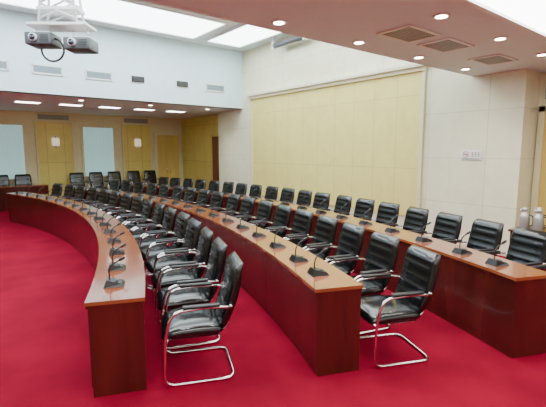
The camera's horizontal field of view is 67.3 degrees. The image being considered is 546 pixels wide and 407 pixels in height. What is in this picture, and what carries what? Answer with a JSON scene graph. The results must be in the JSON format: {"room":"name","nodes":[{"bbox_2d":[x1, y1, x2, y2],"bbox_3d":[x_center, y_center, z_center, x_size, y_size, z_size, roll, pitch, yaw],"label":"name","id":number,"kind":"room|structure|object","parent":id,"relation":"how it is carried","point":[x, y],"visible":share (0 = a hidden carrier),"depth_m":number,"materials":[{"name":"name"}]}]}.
{"room":"assembly chamber","nodes":[
{"label":"assembly chamber","id":0,"kind":"room"},
{"bbox_2d":[0,110,182,190],"bbox_3d":[-10.049,-1.702,14.138,16.400,3.650,0.200,-6,9,-38],"label":"wall","id":1,"kind":"structure","parent":0,"point":[158,125],"depth_m":16.01,"materials":[{"name":"beige paint"}]},
{"bbox_2d":[0,122,28,180],"bbox_3d":[-9.619,-1.810,14.276,1.831,2.050,0.099,-6,9,-38],"label":"window","id":2,"kind":"structure","parent":1,"relation":"in","point":[13,145],"depth_m":14.60,"materials":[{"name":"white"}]},
{"bbox_2d":[36,113,69,120],"bbox_3d":[-8.184,-3.217,15.290,1.124,0.260,0.029,-6,9,-38],"label":"air vent","id":3,"kind":"object","parent":1,"relation":"in","point":[39,116],"visible":1,"depth_m":15.27,"materials":[{"name":"grey"}]},
{"bbox_2d":[34,120,75,195],"bbox_3d":[-8.175,-1.628,15.483,1.304,2.960,0.059,-6,9,-38],"label":"wood wall panel","id":4,"kind":"object","parent":1,"relation":"attached to","point":[54,165],"visible":0.73,"depth_m":15.43,"materials":[{"name":"yellow wood"}]},
{"bbox_2d":[52,136,59,147],"bbox_3d":[-8.140,-2.312,15.351,0.260,0.450,0.109,-6,9,-38],"label":"wall sconce","id":5,"kind":"object","parent":4,"relation":"attached to","point":[55,141],"visible":1,"depth_m":15.32,"materials":[{"name":"white ceramic"}]},
{"bbox_2d":[80,125,116,177],"bbox_3d":[-6.940,-2.083,16.389,1.326,2.050,0.099,-6,9,-38],"label":"window","id":6,"kind":"structure","parent":1,"relation":"in","point":[98,142],"depth_m":16.38,"materials":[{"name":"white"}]},
{"bbox_2d":[123,117,148,123],"bbox_3d":[-5.745,-3.465,17.214,1.095,0.260,0.029,-6,9,-38],"label":"air vent","id":7,"kind":"object","parent":1,"relation":"in","point":[129,120],"visible":1,"depth_m":17.20,"materials":[{"name":"grey"}]},
{"bbox_2d":[121,123,152,183],"bbox_3d":[-5.736,-1.877,17.407,1.275,2.960,0.059,-6,9,-38],"label":"wood wall panel","id":8,"kind":"object","parent":1,"relation":"attached to","point":[140,159],"visible":0.73,"depth_m":17.33,"materials":[{"name":"yellow wood"}]},
{"bbox_2d":[154,133,181,185],"bbox_3d":[-4.651,-1.765,18.258,1.235,2.720,0.111,-6,9,-38],"label":"door","id":9,"kind":"structure","parent":1,"relation":"in","point":[167,146],"depth_m":18.21,"materials":[{"name":"yellow wood"}]},
{"bbox_2d":[0,211,545,406],"bbox_3d":[-3.357,1.236,6.035,16.400,0.100,21.700,-6,9,-38],"label":"floor","id":10,"kind":"structure","parent":0,"point":[46,282],"depth_m":3.86,"materials":[{"name":"carpet"}]},
{"bbox_2d":[0,175,9,185],"bbox_3d":[-9.262,-0.408,14.021,0.626,1.116,0.708,-6,9,-38],"label":"chair","id":11,"kind":"object","parent":10,"relation":"on","point":[5,177],"visible":0.25,"depth_m":14.23,"materials":[{"name":"black leather"}]},
{"bbox_2d":[15,174,31,184],"bbox_3d":[-8.730,-0.463,14.440,0.626,1.116,0.708,-6,9,-38],"label":"chair","id":12,"kind":"object","parent":10,"relation":"on","point":[20,179],"visible":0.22,"depth_m":14.57,"materials":[{"name":"black leather"}]},
{"bbox_2d":[0,184,48,210],"bbox_3d":[-10.633,0.014,12.023,7.200,0.790,0.440,-6,9,-38],"label":"desk","id":13,"kind":"object","parent":10,"relation":"on","point":[12,188],"visible":0.53,"depth_m":13.47,"materials":[{"name":"brown wood"}]},
{"bbox_2d":[43,183,62,195],"bbox_3d":[-6.484,-0.062,11.812,0.626,0.996,0.708,5,9,36],"label":"chair","id":14,"kind":"object","parent":10,"relation":"on","point":[57,187],"visible":0.22,"depth_m":11.91,"materials":[{"name":"black leather"}]},
{"bbox_2d":[55,184,74,197],"bbox_3d":[-5.929,-0.011,11.417,0.626,0.996,0.708,6,9,38],"label":"chair","id":15,"kind":"object","parent":10,"relation":"on","point":[69,188],"visible":0.3,"depth_m":11.51,"materials":[{"name":"black leather"}]},
{"bbox_2d":[63,185,85,201],"bbox_3d":[-5.420,0.047,10.967,0.626,0.996,0.708,6,10,40],"label":"chair","id":16,"kind":"object","parent":10,"relation":"on","point":[79,190],"visible":0.23,"depth_m":11.05,"materials":[{"name":"black leather"}]},
{"bbox_2d":[6,192,146,397],"bbox_3d":[-3.850,0.582,7.628,1.316,0.790,10.364,-5,9,-35],"label":"desk","id":17,"kind":"object","parent":10,"relation":"on","point":[115,315],"visible":0.91,"depth_m":3.42,"materials":[{"name":"brown wood"}]},
{"bbox_2d":[103,256,124,288],"bbox_3d":[-1.371,0.584,3.551,0.183,0.250,0.150,-2,8,-17],"label":"desk microphone","id":18,"kind":"object","parent":17,"relation":"on","point":[110,282],"visible":1,"depth_m":3.53,"materials":[{"name":"black plastic"}]},
{"bbox_2d":[107,222,121,243],"bbox_3d":[-2.023,0.366,5.237,0.183,0.250,0.150,-3,8,-24],"label":"desk microphone","id":19,"kind":"object","parent":17,"relation":"on","point":[110,239],"visible":0.88,"depth_m":5.21,"materials":[{"name":"black plastic"}]},
{"bbox_2d":[107,244,125,271],"bbox_3d":[-1.536,0.521,4.039,0.183,0.250,0.150,-3,8,-19],"label":"desk microphone","id":20,"kind":"object","parent":17,"relation":"on","point":[117,266],"visible":0.96,"depth_m":4.02,"materials":[{"name":"black plastic"}]},
{"bbox_2d":[109,231,124,255],"bbox_3d":[-1.767,0.443,4.643,0.183,0.250,0.150,-3,8,-22],"label":"desk microphone","id":21,"kind":"object","parent":17,"relation":"on","point":[119,251],"visible":0.91,"depth_m":4.62,"materials":[{"name":"black plastic"}]},
{"bbox_2d":[69,172,89,186],"bbox_3d":[-7.337,-0.605,15.539,0.626,1.116,0.708,-6,9,-38],"label":"chair","id":22,"kind":"object","parent":10,"relation":"on","point":[77,178],"visible":0.48,"depth_m":15.66,"materials":[{"name":"black leather"}]},
{"bbox_2d":[73,187,98,206],"bbox_3d":[-4.895,0.102,10.536,0.626,0.996,0.708,6,10,41],"label":"chair","id":23,"kind":"object","parent":10,"relation":"on","point":[92,193],"visible":0.38,"depth_m":10.62,"materials":[{"name":"black leather"}]},
{"bbox_2d":[80,189,109,211],"bbox_3d":[-4.415,0.165,10.052,0.626,0.996,0.708,7,10,44],"label":"chair","id":24,"kind":"object","parent":10,"relation":"on","point":[103,197],"visible":0.34,"depth_m":10.11,"materials":[{"name":"black leather"}]},
{"bbox_2d":[89,172,108,188],"bbox_3d":[-6.789,-0.660,15.972,0.626,1.116,0.708,-6,9,-38],"label":"chair","id":25,"kind":"object","parent":10,"relation":"on","point":[94,177],"visible":0.64,"depth_m":16.07,"materials":[{"name":"black leather"}]},
{"bbox_2d":[91,191,119,215],"bbox_3d":[-3.961,0.231,9.542,0.708,0.996,0.626,-6,10,-40],"label":"chair","id":26,"kind":"object","parent":10,"relation":"on","point":[114,197],"visible":0.39,"depth_m":9.57,"materials":[{"name":"black leather"}]},
{"bbox_2d":[110,180,119,190],"bbox_3d":[-5.347,-0.249,13.259,0.626,0.996,0.708,6,9,38],"label":"chair","id":27,"kind":"object","parent":10,"relation":"on","point":[114,184],"visible":0.23,"depth_m":13.35,"materials":[{"name":"black leather"}]},
{"bbox_2d":[99,193,131,220],"bbox_3d":[-3.502,0.295,9.045,0.708,0.996,0.626,-6,10,-40],"label":"chair","id":28,"kind":"object","parent":10,"relation":"on","point":[126,198],"visible":0.44,"depth_m":9.07,"materials":[{"name":"black leather"}]},
{"bbox_2d":[108,171,125,189],"bbox_3d":[-6.241,-0.716,16.404,0.626,1.116,0.708,-6,9,-38],"label":"chair","id":29,"kind":"object","parent":10,"relation":"on","point":[112,175],"visible":0.43,"depth_m":16.52,"materials":[{"name":"black leather"}]},
{"bbox_2d":[116,181,131,191],"bbox_3d":[-4.821,-0.194,12.831,0.626,0.996,0.708,6,9,38],"label":"chair","id":30,"kind":"object","parent":10,"relation":"on","point":[125,186],"visible":0.2,"depth_m":12.93,"materials":[{"name":"black leather"}]},
{"bbox_2d":[109,195,143,224],"bbox_3d":[-3.078,0.364,8.513,0.708,0.996,0.626,-6,9,-38],"label":"chair","id":31,"kind":"object","parent":10,"relation":"on","point":[137,202],"visible":0.44,"depth_m":8.52,"materials":[{"name":"black leather"}]},
{"bbox_2d":[116,199,152,231],"bbox_3d":[-2.705,0.438,7.939,0.708,0.996,0.626,-5,9,-32],"label":"chair","id":32,"kind":"object","parent":10,"relation":"on","point":[147,207],"visible":0.52,"depth_m":7.90,"materials":[{"name":"black leather"}]},
{"bbox_2d":[127,171,145,182],"bbox_3d":[-5.615,-0.780,16.898,0.626,1.116,0.708,-6,9,-38],"label":"chair","id":33,"kind":"object","parent":10,"relation":"on","point":[133,176],"visible":0.45,"depth_m":17.01,"materials":[{"name":"black leather"}]},
{"bbox_2d":[133,182,143,192],"bbox_3d":[-4.295,-0.139,12.402,0.626,0.996,0.708,6,9,39],"label":"chair","id":34,"kind":"object","parent":10,"relation":"on","point":[137,185],"visible":0.23,"depth_m":12.50,"materials":[{"name":"black leather"}]},
{"bbox_2d":[124,202,164,262],"bbox_3d":[-2.328,0.511,7.375,0.708,0.996,0.626,-4,8,-30],"label":"chair","id":35,"kind":"object","parent":10,"relation":"on","point":[158,213],"visible":0.5,"depth_m":7.31,"materials":[{"name":"black leather"}]},
{"bbox_2d":[138,183,156,195],"bbox_3d":[-3.776,-0.081,11.957,0.626,0.996,0.708,7,10,44],"label":"chair","id":36,"kind":"object","parent":10,"relation":"on","point":[151,186],"visible":0.23,"depth_m":12.04,"materials":[{"name":"black leather"}]},
{"bbox_2d":[144,170,158,184],"bbox_3d":[-5.067,-0.836,17.330,0.626,1.116,0.708,-6,9,-38],"label":"chair","id":37,"kind":"object","parent":10,"relation":"on","point":[148,174],"visible":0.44,"depth_m":17.45,"materials":[{"name":"black leather"}]},
{"bbox_2d":[131,206,176,273],"bbox_3d":[-1.984,0.586,6.794,0.708,0.996,0.626,-4,8,-29],"label":"chair","id":38,"kind":"object","parent":10,"relation":"on","point":[168,224],"visible":0.5,"depth_m":6.73,"materials":[{"name":"black leather"}]},
{"bbox_2d":[150,184,169,198],"bbox_3d":[-3.291,-0.020,11.481,0.708,0.996,0.626,-7,10,-43],"label":"chair","id":39,"kind":"object","parent":10,"relation":"on","point":[163,188],"visible":0.27,"depth_m":11.56,"materials":[{"name":"black leather"}]},
{"bbox_2d":[139,211,189,286],"bbox_3d":[-1.642,0.662,6.208,0.708,0.996,0.626,-4,8,-28],"label":"chair","id":40,"kind":"object","parent":10,"relation":"on","point":[182,218],"visible":0.62,"depth_m":6.15,"materials":[{"name":"black leather"}]},
{"bbox_2d":[161,185,183,201],"bbox_3d":[-2.801,0.041,11.008,0.708,0.996,0.626,-6,10,-41],"label":"chair","id":41,"kind":"object","parent":10,"relation":"on","point":[176,189],"visible":0.31,"depth_m":11.06,"materials":[{"name":"black leather"}]},
{"bbox_2d":[144,218,201,299],"bbox_3d":[-1.361,0.742,5.592,0.708,0.996,0.626,-4,8,-27],"label":"chair","id":42,"kind":"object","parent":10,"relation":"on","point":[193,228],"visible":0.71,"depth_m":5.52,"materials":[{"name":"black leather"}]},
{"bbox_2d":[169,178,179,185],"bbox_3d":[-3.624,-0.380,14.271,0.626,0.996,0.708,5,9,35],"label":"chair","id":43,"kind":"object","parent":10,"relation":"on","point":[172,180],"visible":0.19,"depth_m":14.39,"materials":[{"name":"black leather"}]},
{"bbox_2d":[151,226,212,321],"bbox_3d":[-1.100,0.823,4.961,0.708,0.996,0.626,-3,8,-19],"label":"chair","id":44,"kind":"object","parent":10,"relation":"on","point":[202,253],"visible":0.7,"depth_m":4.82,"materials":[{"name":"black leather"}]},
{"bbox_2d":[172,187,195,204],"bbox_3d":[-2.364,0.109,10.488,0.708,0.996,0.626,-6,10,-39],"label":"chair","id":45,"kind":"object","parent":10,"relation":"on","point":[189,191],"visible":0.31,"depth_m":10.54,"materials":[{"name":"black leather"}]},
{"bbox_2d":[183,178,193,187],"bbox_3d":[-3.088,-0.325,13.845,0.626,0.996,0.708,7,10,41],"label":"chair","id":46,"kind":"object","parent":10,"relation":"on","point":[189,184],"visible":0.23,"depth_m":13.94,"materials":[{"name":"black leather"}]},
{"bbox_2d":[156,237,226,349],"bbox_3d":[-0.861,0.905,4.329,0.708,0.996,0.626,-3,8,-19],"label":"chair","id":47,"kind":"object","parent":10,"relation":"on","point":[215,266],"visible":0.84,"depth_m":4.17,"materials":[{"name":"black leather"}]},
{"bbox_2d":[184,189,209,207],"bbox_3d":[-1.937,0.177,9.962,0.708,0.996,0.626,-6,9,-38],"label":"chair","id":48,"kind":"object","parent":10,"relation":"on","point":[202,193],"visible":0.32,"depth_m":10.00,"materials":[{"name":"black leather"}]},
{"bbox_2d":[195,179,205,188],"bbox_3d":[-2.586,-0.267,13.393,0.626,0.996,0.708,6,10,41],"label":"chair","id":49,"kind":"object","parent":10,"relation":"on","point":[202,185],"visible":0.29,"depth_m":13.50,"materials":[{"name":"black leather"}]},
{"bbox_2d":[161,251,243,386],"bbox_3d":[-0.641,0.988,3.686,0.708,0.996,0.626,-2,8,-15],"label":"chair","id":50,"kind":"object","parent":10,"relation":"on","point":[208,319],"visible":1,"depth_m":3.51,"materials":[{"name":"black leather"}]},
{"bbox_2d":[196,191,223,211],"bbox_3d":[-1.533,0.247,9.418,0.708,0.996,0.626,-5,9,-36],"label":"chair","id":51,"kind":"object","parent":10,"relation":"on","point":[216,196],"visible":0.42,"depth_m":9.46,"materials":[{"name":"black leather"}]},
{"bbox_2d":[208,180,218,191],"bbox_3d":[-2.092,-0.206,12.919,0.708,0.996,0.626,-7,10,-42],"label":"chair","id":52,"kind":"object","parent":10,"relation":"on","point":[215,187],"visible":0.23,"depth_m":12.98,"materials":[{"name":"black leather"}]},
{"bbox_2d":[74,187,362,376],"bbox_3d":[-2.443,0.452,8.630,1.491,0.790,11.981,-5,9,-35],"label":"desk","id":53,"kind":"object","parent":10,"relation":"on","point":[320,315],"visible":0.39,"depth_m":4.03,"materials":[{"name":"brown wood"}]},
{"bbox_2d":[252,218,266,237],"bbox_3d":[-0.181,0.324,5.564,0.183,0.250,0.150,-3,8,-23],"label":"desk microphone","id":54,"kind":"object","parent":53,"relation":"on","point":[256,234],"visible":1,"depth_m":5.54,"materials":[{"name":"black plastic"}]},
{"bbox_2d":[269,226,285,248],"bbox_3d":[0.061,0.402,4.961,0.183,0.250,0.150,-3,8,-20],"label":"desk microphone","id":55,"kind":"object","parent":53,"relation":"on","point":[274,245],"visible":1,"depth_m":4.93,"materials":[{"name":"black plastic"}]},
{"bbox_2d":[289,237,308,262],"bbox_3d":[0.281,0.481,4.349,0.183,0.250,0.150,-2,8,-18],"label":"desk microphone","id":56,"kind":"object","parent":53,"relation":"on","point":[295,258],"visible":1,"depth_m":4.32,"materials":[{"name":"black plastic"}]},
{"bbox_2d":[307,248,328,276],"bbox_3d":[0.434,0.543,3.871,0.183,0.250,0.150,-2,8,-16],"label":"desk microphone","id":57,"kind":"object","parent":53,"relation":"on","point":[314,272],"visible":1,"depth_m":3.84,"materials":[{"name":"black plastic"}]},
{"bbox_2d":[208,194,239,215],"bbox_3d":[-1.114,0.317,8.877,0.708,0.996,0.626,-4,9,-31],"label":"chair","id":58,"kind":"object","parent":10,"relation":"on","point":[233,200],"visible":0.34,"depth_m":8.89,"materials":[{"name":"black leather"}]},
{"bbox_2d":[218,181,233,193],"bbox_3d":[-1.588,-0.147,12.464,0.708,0.996,0.626,-7,10,-42],"label":"chair","id":59,"kind":"object","parent":10,"relation":"on","point":[229,189],"visible":0.26,"depth_m":12.52,"materials":[{"name":"black leather"}]},
{"bbox_2d":[221,197,254,222],"bbox_3d":[-0.767,0.392,8.296,0.708,0.996,0.626,-4,9,-30],"label":"chair","id":60,"kind":"object","parent":10,"relation":"on","point":[247,203],"visible":0.39,"depth_m":8.29,"materials":[{"name":"black leather"}]},
{"bbox_2d":[235,183,246,194],"bbox_3d":[-1.152,-0.079,11.943,0.708,0.996,0.626,-6,10,-40],"label":"chair","id":61,"kind":"object","parent":10,"relation":"on","point":[243,190],"visible":0.23,"depth_m":12.00,"materials":[{"name":"black leather"}]},
{"bbox_2d":[245,184,261,196],"bbox_3d":[-0.708,-0.013,11.430,0.708,0.996,0.626,-6,9,-39],"label":"chair","id":62,"kind":"object","parent":10,"relation":"on","point":[257,193],"visible":0.22,"depth_m":11.48,"materials":[{"name":"black leather"}]},
{"bbox_2d":[236,200,272,229],"bbox_3d":[-0.405,0.466,7.723,0.708,0.996,0.626,-4,8,-29],"label":"chair","id":63,"kind":"object","parent":10,"relation":"on","point":[264,210],"visible":0.41,"depth_m":7.72,"materials":[{"name":"black leather"}]},
{"bbox_2d":[258,186,277,199],"bbox_3d":[-0.263,0.053,10.915,0.708,0.996,0.626,-5,9,-36],"label":"chair","id":64,"kind":"object","parent":10,"relation":"on","point":[272,195],"visible":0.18,"depth_m":10.96,"materials":[{"name":"black leather"}]},
{"bbox_2d":[252,204,291,237],"bbox_3d":[-0.084,0.543,7.125,0.708,0.996,0.626,-4,8,-27],"label":"chair","id":65,"kind":"object","parent":10,"relation":"on","point":[282,216],"visible":0.41,"depth_m":7.11,"materials":[{"name":"black leather"}]},
{"bbox_2d":[275,187,294,202],"bbox_3d":[0.145,0.123,10.375,0.708,0.996,0.626,-5,9,-36],"label":"chair","id":66,"kind":"object","parent":10,"relation":"on","point":[290,197],"visible":0.2,"depth_m":10.43,"materials":[{"name":"black leather"}]},
{"bbox_2d":[269,209,313,247],"bbox_3d":[0.229,0.621,6.527,0.708,0.996,0.626,-4,8,-27],"label":"chair","id":67,"kind":"object","parent":10,"relation":"on","point":[303,219],"visible":0.47,"depth_m":6.52,"materials":[{"name":"black leather"}]},
{"bbox_2d":[287,190,311,205],"bbox_3d":[0.527,0.196,9.812,0.708,0.996,0.626,-5,9,-33],"label":"chair","id":68,"kind":"object","parent":10,"relation":"on","point":[302,193],"visible":0.29,"depth_m":9.85,"materials":[{"name":"black leather"}]},
{"bbox_2d":[286,215,337,260],"bbox_3d":[0.509,0.701,5.906,0.708,0.996,0.626,-3,8,-23],"label":"chair","id":69,"kind":"object","parent":10,"relation":"on","point":[326,226],"visible":0.48,"depth_m":5.88,"materials":[{"name":"black leather"}]},
{"bbox_2d":[305,192,329,208],"bbox_3d":[0.876,0.271,9.234,0.708,0.996,0.626,-5,9,-34],"label":"chair","id":70,"kind":"object","parent":10,"relation":"on","point":[319,197],"visible":0.29,"depth_m":9.29,"materials":[{"name":"black leather"}]},
{"bbox_2d":[306,222,364,274],"bbox_3d":[0.749,0.783,5.270,0.708,0.996,0.626,-3,8,-19],"label":"chair","id":71,"kind":"object","parent":10,"relation":"on","point":[350,243],"visible":0.6,"depth_m":5.21,"materials":[{"name":"black leather"}]},
{"bbox_2d":[321,195,351,215],"bbox_3d":[1.248,0.345,8.659,0.708,0.996,0.626,-4,8,-27],"label":"chair","id":72,"kind":"object","parent":10,"relation":"on","point":[341,200],"visible":0.25,"depth_m":8.69,"materials":[{"name":"black leather"}]},
{"bbox_2d":[131,183,545,358],"bbox_3d":[-0.857,0.334,9.546,1.614,0.790,13.324,-5,9,-35],"label":"desk","id":73,"kind":"object","parent":10,"relation":"on","point":[503,307],"visible":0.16,"depth_m":4.26,"materials":[{"name":"brown wood"}]},
{"bbox_2d":[385,214,399,232],"bbox_3d":[1.725,0.282,5.892,0.183,0.250,0.150,-3,8,-21],"label":"desk microphone","id":74,"kind":"object","parent":73,"relation":"on","point":[390,230],"visible":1,"depth_m":5.87,"materials":[{"name":"black plastic"}]},
{"bbox_2d":[415,222,432,242],"bbox_3d":[1.956,0.360,5.282,0.183,0.250,0.150,-3,8,-19],"label":"desk microphone","id":75,"kind":"object","parent":73,"relation":"on","point":[419,239],"visible":1,"depth_m":5.26,"materials":[{"name":"black plastic"}]},
{"bbox_2d":[452,231,472,254],"bbox_3d":[2.165,0.440,4.664,0.183,0.250,0.150,-2,8,-17],"label":"desk microphone","id":76,"kind":"object","parent":73,"relation":"on","point":[461,251],"visible":1,"depth_m":4.65,"materials":[{"name":"black plastic"}]},
{"bbox_2d":[485,240,509,266],"bbox_3d":[2.307,0.501,4.197,0.183,0.250,0.150,-2,8,-15],"label":"desk microphone","id":77,"kind":"object","parent":73,"relation":"on","point":[494,262],"visible":1,"depth_m":4.18,"materials":[{"name":"black plastic"}]},
{"bbox_2d":[341,198,374,220],"bbox_3d":[1.572,0.421,8.068,0.708,0.996,0.626,-4,8,-29],"label":"chair","id":78,"kind":"object","parent":10,"relation":"on","point":[362,205],"visible":0.34,"depth_m":8.11,"materials":[{"name":"black leather"}]},
{"bbox_2d":[329,231,399,334],"bbox_3d":[0.991,0.865,4.641,0.708,0.996,0.626,-3,8,-20],"label":"chair","id":79,"kind":"object","parent":10,"relation":"on","point":[382,252],"visible":0.65,"depth_m":4.55,"materials":[{"name":"black leather"}]},
{"bbox_2d":[364,201,399,224],"bbox_3d":[1.867,0.500,7.459,0.708,0.996,0.626,-4,8,-28],"label":"chair","id":80,"kind":"object","parent":10,"relation":"on","point":[387,211],"visible":0.3,"depth_m":7.50,"materials":[{"name":"black leather"}]},
{"bbox_2d":[357,244,440,367],"bbox_3d":[1.164,0.950,3.979,0.708,0.996,0.626,-2,8,-14],"label":"chair","id":81,"kind":"object","parent":10,"relation":"on","point":[418,277],"visible":0.92,"depth_m":3.85,"materials":[{"name":"black leather"}]},
{"bbox_2d":[385,206,428,234],"bbox_3d":[2.144,0.581,6.834,0.708,0.996,0.626,-3,8,-21],"label":"chair","id":82,"kind":"object","parent":10,"relation":"on","point":[416,218],"visible":0.31,"depth_m":6.84,"materials":[{"name":"black leather"}]},
{"bbox_2d":[414,212,462,243],"bbox_3d":[2.401,0.662,6.208,0.708,0.996,0.626,-3,8,-20],"label":"chair","id":83,"kind":"object","parent":10,"relation":"on","point":[447,226],"visible":0.35,"depth_m":6.21,"materials":[{"name":"black leather"}]},
{"bbox_2d":[445,218,503,255],"bbox_3d":[2.651,0.743,5.578,0.708,0.996,0.626,-2,8,-18],"label":"chair","id":84,"kind":"object","parent":10,"relation":"on","point":[485,235],"visible":0.36,"depth_m":5.58,"materials":[{"name":"black leather"}]},
{"bbox_2d":[484,227,545,270],"bbox_3d":[2.852,0.826,4.935,0.708,0.996,0.626,-3,8,-19],"label":"chair","id":85,"kind":"object","parent":10,"relation":"on","point":[527,247],"visible":0.3,"depth_m":4.96,"materials":[{"name":"black leather"}]},
{"bbox_2d":[508,226,545,270],"bbox_3d":[4.504,0.838,5.859,0.590,0.735,1.960,-6,9,-38],"label":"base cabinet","id":86,"kind":"object","parent":10,"relation":"on","point":[530,227],"visible":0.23,"depth_m":6.38,"materials":[{"name":"brown wood"}]},
{"bbox_2d":[519,207,533,228],"bbox_3d":[3.898,0.233,6.329,0.139,0.345,0.182,-1,7,-8],"label":"flask","id":87,"kind":"object","parent":86,"relation":"on","point":[524,218],"visible":0.89,"depth_m":6.30,"materials":[{"name":"silver metal"}]},
{"bbox_2d":[532,209,545,230],"bbox_3d":[4.007,0.254,6.161,0.139,0.345,0.182,-1,7,-8],"label":"flask","id":88,"kind":"object","parent":86,"relation":"on","point":[538,219],"visible":0.86,"depth_m":6.13,"materials":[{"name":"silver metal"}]},
{"bbox_2d":[0,0,545,118],"bbox_3d":[-3.494,-3.138,5.360,15.650,2.050,21.300,-6,9,-38],"label":"ceiling","id":89,"kind":"structure","parent":0,"point":[163,59],"depth_m":9.80,"materials":[{"name":"paint"}]},
{"bbox_2d":[0,59,8,70],"bbox_3d":[-6.491,-3.216,9.432,0.700,0.240,0.029,-6,9,-38],"label":"ceiling vent","id":90,"kind":"object","parent":89,"relation":"in","point":[4,64],"visible":1,"depth_m":9.59,"materials":[{"name":"grey"}]},
{"bbox_2d":[31,63,62,75],"bbox_3d":[-5.583,-3.308,10.149,0.700,0.240,0.029,-6,9,-38],"label":"ceiling vent","id":91,"kind":"object","parent":89,"relation":"in","point":[36,68],"visible":1,"depth_m":10.13,"materials":[{"name":"grey metal"}]},
{"bbox_2d":[24,0,98,61],"bbox_3d":[-3.620,-3.300,6.984,1.082,1.750,0.966,-6,9,-38],"label":"ceiling projector","id":92,"kind":"object","parent":89,"relation":"hanging from","point":[42,38],"depth_m":6.88,"materials":[{"name":"white plastic"}]},
{"bbox_2d":[84,69,112,80],"bbox_3d":[-4.629,-3.406,10.902,0.700,0.240,0.029,-6,9,-38],"label":"ceiling vent","id":93,"kind":"object","parent":89,"relation":"in","point":[89,74],"visible":1,"depth_m":10.89,"materials":[{"name":"grey metal"}]},
{"bbox_2d":[0,0,227,38],"bbox_3d":[-5.215,-4.332,8.399,8.950,0.059,1.850,-6,9,-38],"label":"skylight panel","id":94,"kind":"object","parent":89,"relation":"attached to","point":[126,13],"visible":1,"depth_m":9.94,"materials":[{"name":"white"}]},
{"bbox_2d":[130,75,144,83],"bbox_3d":[-3.799,-3.498,11.539,0.400,0.200,0.056,-6,9,-38],"label":"wall speaker","id":95,"kind":"object","parent":89,"relation":"attached to","point":[134,78],"visible":1,"depth_m":11.52,"materials":[{"name":"black plastic"}]},
{"bbox_2d":[176,80,187,87],"bbox_3d":[-2.735,-3.607,12.379,0.400,0.200,0.056,-6,9,-38],"label":"wall speaker","id":96,"kind":"object","parent":89,"relation":"attached to","point":[184,84],"visible":1,"depth_m":12.35,"materials":[{"name":"black plastic"}]},
{"bbox_2d":[205,83,224,92],"bbox_3d":[-1.843,-3.690,13.100,0.700,0.240,0.029,-6,9,-38],"label":"ceiling vent","id":97,"kind":"object","parent":89,"relation":"in","point":[208,87],"visible":1,"depth_m":13.08,"materials":[{"name":"grey"}]},
{"bbox_2d":[205,24,281,47],"bbox_3d":[0.513,-4.531,9.940,1.250,0.059,6.550,-6,9,-38],"label":"skylight panel","id":98,"kind":"object","parent":89,"relation":"attached to","point":[239,36],"visible":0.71,"depth_m":11.64,"materials":[{"name":"white"}]},
{"bbox_2d":[271,19,286,24],"bbox_3d":[0.066,-1.981,4.487,0.184,0.019,0.184,-6,9,-38],"label":"recessed light","id":99,"kind":"object","parent":89,"relation":"in","point":[275,21],"visible":1,"depth_m":4.46,"materials":[{"name":"white"}]},
{"bbox_2d":[272,36,307,49],"bbox_3d":[0.439,-4.571,11.357,0.135,0.335,1.380,-6,9,-38],"label":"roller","id":100,"kind":"object","parent":89,"relation":"attached to","point":[275,45],"visible":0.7,"depth_m":11.42,"materials":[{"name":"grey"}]},
{"bbox_2d":[376,24,441,42],"bbox_3d":[1.642,-2.040,4.944,0.660,0.019,0.460,-6,9,-38],"label":"ceiling vent grille","id":101,"kind":"object","parent":89,"relation":"in","point":[409,33],"depth_m":4.91,"materials":[{"name":"metal"}]},
{"bbox_2d":[432,12,450,18],"bbox_3d":[1.757,-1.954,4.275,0.184,0.019,0.184,-6,9,-38],"label":"recessed light","id":102,"kind":"object","parent":89,"relation":"in","point":[442,15],"visible":1,"depth_m":4.24,"materials":[{"name":"white"}]},
{"bbox_2d":[416,37,474,52],"bbox_3d":[2.307,-2.108,5.469,0.660,0.019,0.460,-6,9,-38],"label":"ceiling vent grille","id":103,"kind":"object","parent":89,"relation":"in","point":[447,44],"depth_m":5.44,"materials":[{"name":"metal"}]},
{"bbox_2d":[468,53,517,64],"bbox_3d":[3.403,-2.220,6.333,0.660,0.019,0.460,-6,9,-38],"label":"ceiling vent grille","id":104,"kind":"object","parent":89,"relation":"in","point":[498,58],"depth_m":6.29,"materials":[{"name":"metal"}]},
{"bbox_2d":[459,0,545,38],"bbox_3d":[0.669,-1.683,2.336,10.250,0.059,0.880,-6,9,-38],"label":"ceiling light strip","id":105,"kind":"object","parent":89,"relation":"attached to","point":[528,15],"depth_m":4.06,"materials":[{"name":"white plastic"}]},
{"bbox_2d":[182,35,545,249],"bbox_3d":[2.591,-2.097,10.375,1.200,5.400,21.300,-6,9,-38],"label":"wall","id":106,"kind":"structure","parent":0,"point":[496,114],"depth_m":8.30,"materials":[{"name":"white paint"}]},
{"bbox_2d":[210,134,218,190],"bbox_3d":[-2.201,-1.449,16.279,0.111,2.600,1.000,-6,9,-38],"label":"door","id":107,"kind":"structure","parent":106,"relation":"in","point":[214,138],"depth_m":16.40,"materials":[{"name":"brown wood"}]},
{"bbox_2d":[246,63,426,207],"bbox_3d":[1.187,-1.628,11.113,0.159,3.280,6.400,-6,9,-38],"label":"trim","id":108,"kind":"structure","parent":106,"relation":"attached to","point":[410,67],"depth_m":9.41,"materials":[{"name":"white paint"}]},
{"bbox_2d":[252,71,421,215],"bbox_3d":[1.240,-1.572,11.150,0.039,3.160,6.120,-6,9,-38],"label":"wall panel","id":109,"kind":"object","parent":106,"relation":"attached to","point":[360,139],"visible":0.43,"depth_m":10.39,"materials":[{"name":"beige fabric"}]},
{"bbox_2d":[460,150,481,160],"bbox_3d":[3.841,-0.937,7.952,0.019,0.200,0.410,-6,9,-38],"label":"no smoking sign","id":110,"kind":"object","parent":106,"relation":"attached to","point":[465,154],"visible":1,"depth_m":7.94,"materials":[{"name":"white plastic"}]},
{"bbox_2d":[530,106,545,226],"bbox_3d":[5.508,-0.312,6.896,0.111,2.750,2.010,-6,9,-38],"label":"door","id":111,"kind":"structure","parent":106,"relation":"in","point":[539,181],"depth_m":7.56,"materials":[{"name":"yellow wood"}]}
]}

